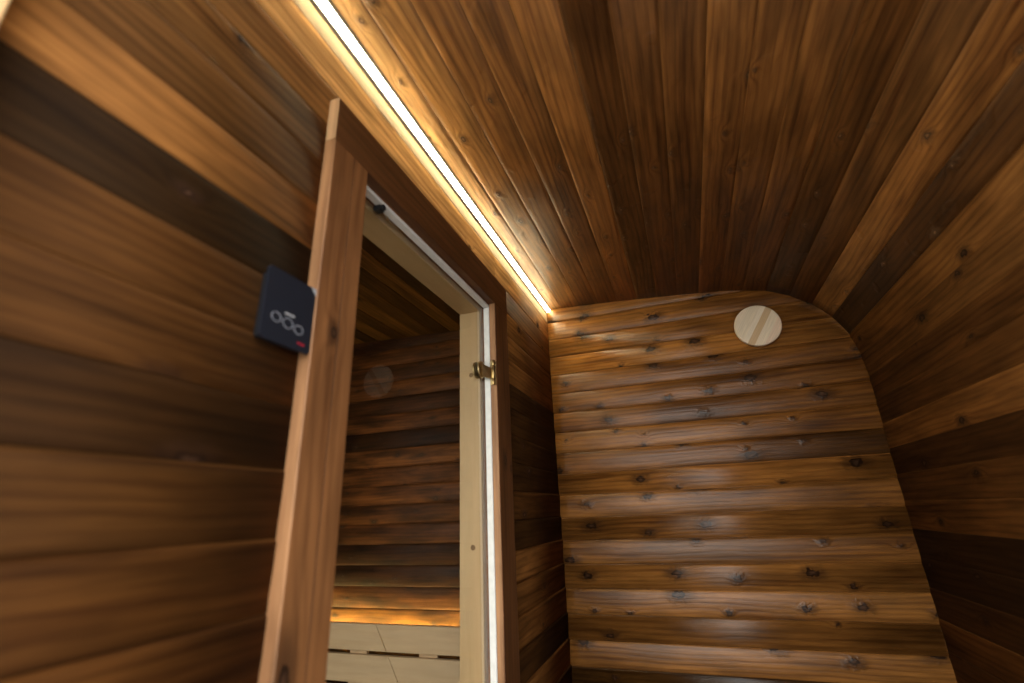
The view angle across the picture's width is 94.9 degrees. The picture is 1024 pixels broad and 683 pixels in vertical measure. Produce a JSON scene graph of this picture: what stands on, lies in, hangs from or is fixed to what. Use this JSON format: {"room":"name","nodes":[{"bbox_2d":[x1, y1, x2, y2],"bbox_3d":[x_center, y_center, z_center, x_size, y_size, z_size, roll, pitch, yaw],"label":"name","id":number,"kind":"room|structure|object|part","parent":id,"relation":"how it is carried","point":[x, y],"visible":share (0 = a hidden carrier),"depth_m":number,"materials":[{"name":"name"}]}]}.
{"room":"changing room","nodes":[
{"label":"changing room","id":0,"kind":"room"},
{"bbox_2d":[0,0,571,682],"bbox_3d":[-0.147,0.565,1.016,0.076,2.150,1.876,-9,-21,18],"label":"wall","id":1,"kind":"structure","parent":0,"point":[157,157],"depth_m":0.50,"materials":[{"name":"brown wood"}]},
{"bbox_2d":[254,265,316,354],"bbox_3d":[-0.315,-0.041,0.651,0.020,0.103,0.087,-9,-21,18],"label":"control panel","id":2,"kind":"object","parent":1,"relation":"attached to","point":[285,312],"visible":1,"depth_m":0.64,"materials":[{"name":"black plastic"}]},
{"bbox_2d":[258,97,519,682],"bbox_3d":[-0.181,0.623,0.890,0.118,1.956,0.839,-9,-21,18],"label":"door frame","id":3,"kind":"structure","parent":1,"relation":"in","point":[363,190],"depth_m":0.89,"materials":[{"name":"brown wood"}]},
{"bbox_3d":[-0.261,0.542,0.528,0.021,1.862,0.092,-9,-21,18],"label":"casing","id":4,"kind":"part","parent":3,"relation":"part of","materials":[{"name":"brown wood"}]},
{"bbox_3d":[-0.171,-0.259,1.196,0.021,0.092,0.839,-9,-21,18],"label":"casing","id":5,"kind":"part","parent":3,"relation":"part of","materials":[{"name":"brown wood"}]},
{"bbox_3d":[-0.075,0.087,1.367,0.034,0.042,0.006,10,-23,-30],"label":"hinge arm","id":6,"kind":"part","parent":3,"relation":"part of","materials":[{"name":"gold metal"}]},
{"bbox_3d":[-0.055,0.092,1.381,0.019,0.072,0.002,-9,-21,18],"label":"hinge plate","id":7,"kind":"part","parent":3,"relation":"part of","materials":[{"name":"gold metal"}]},
{"bbox_3d":[-0.009,0.772,1.185,0.021,1.862,0.105,-9,-21,18],"label":"casing","id":8,"kind":"part","parent":3,"relation":"part of","materials":[{"name":"brown wood"}]},
{"bbox_2d":[293,0,546,321],"bbox_3d":[-0.169,-0.411,1.361,0.030,0.080,1.866,-9,-21,18],"label":"trim","id":9,"kind":"structure","parent":1,"relation":"attached to","point":[307,8],"depth_m":1.07,"materials":[{"name":"beige wood"}]},
{"bbox_2d":[354,235,459,343],"bbox_3d":[-0.899,-0.322,1.593,1.422,0.078,1.918,-9,-21,18],"label":"ceiling","id":10,"kind":"structure","parent":0,"point":[392,303],"depth_m":2.03,"materials":[{"name":"brown wood"}]},
{"bbox_2d":[326,290,956,682],"bbox_3d":[0.062,0.870,1.885,2.700,2.157,0.026,-9,-21,18],"label":"wall","id":11,"kind":"structure","parent":0,"point":[732,510],"depth_m":1.76,"materials":[{"name":"brown wood"}]},
{"bbox_2d":[326,621,397,682],"bbox_3d":[-0.769,1.352,1.976,0.865,0.316,0.078,-9,-21,18],"label":"sauna backrest","id":12,"kind":"object","parent":11,"relation":"attached to","point":[356,666],"visible":0.3,"depth_m":1.91,"materials":[{"name":"beige wood"}]},
{"bbox_2d":[376,623,459,682],"bbox_3d":[-0.216,1.263,1.796,0.683,0.316,0.078,-9,-21,18],"label":"sauna backrest","id":13,"kind":"object","parent":11,"relation":"attached to","point":[428,641],"visible":0.52,"depth_m":1.82,"materials":[{"name":"beige wood"}]},
{"bbox_2d":[734,306,781,346],"bbox_3d":[0.959,-0.058,1.839,0.166,0.166,0.036,-9,-21,18],"label":"air vent","id":14,"kind":"object","parent":11,"relation":"in","point":[757,326],"visible":1,"depth_m":1.82,"materials":[{"name":"beige wood"}]},
{"bbox_2d":[331,0,1023,333],"bbox_3d":[0.393,-0.389,1.140,1.172,0.333,1.888,-9,-21,18],"label":"ceiling","id":15,"kind":"structure","parent":0,"point":[810,151],"depth_m":1.05,"materials":[{"name":"brown wood"}]},
{"bbox_2d":[310,0,550,313],"bbox_3d":[-0.140,-0.425,1.373,0.025,0.022,1.828,-9,-21,18],"label":"recessed light","id":16,"kind":"object","parent":15,"relation":"in","point":[326,8],"visible":1,"depth_m":1.11,"materials":[{"name":"plastic"}]},
{"bbox_2d":[849,143,1023,682],"bbox_3d":[0.973,0.535,0.594,0.065,1.843,1.888,-9,-21,18],"label":"wall","id":17,"kind":"structure","parent":0,"point":[942,350],"depth_m":1.15,"materials":[{"name":"brown wood"}]},
{"bbox_3d":[0.119,0.190,-0.030,1.215,2.199,0.036,-9,-21,18],"label":"wall","id":18,"kind":"structure","parent":0,"visible":0},
{"bbox_2d":[0,0,10,21],"bbox_3d":[0.049,0.256,0.008,1.009,2.018,0.027,-9,-21,18],"label":"trim","id":19,"kind":"structure","parent":18,"relation":"attached to","point":[4,4],"depth_m":0.38,"materials":[{"name":"brown wood"}]}
]}

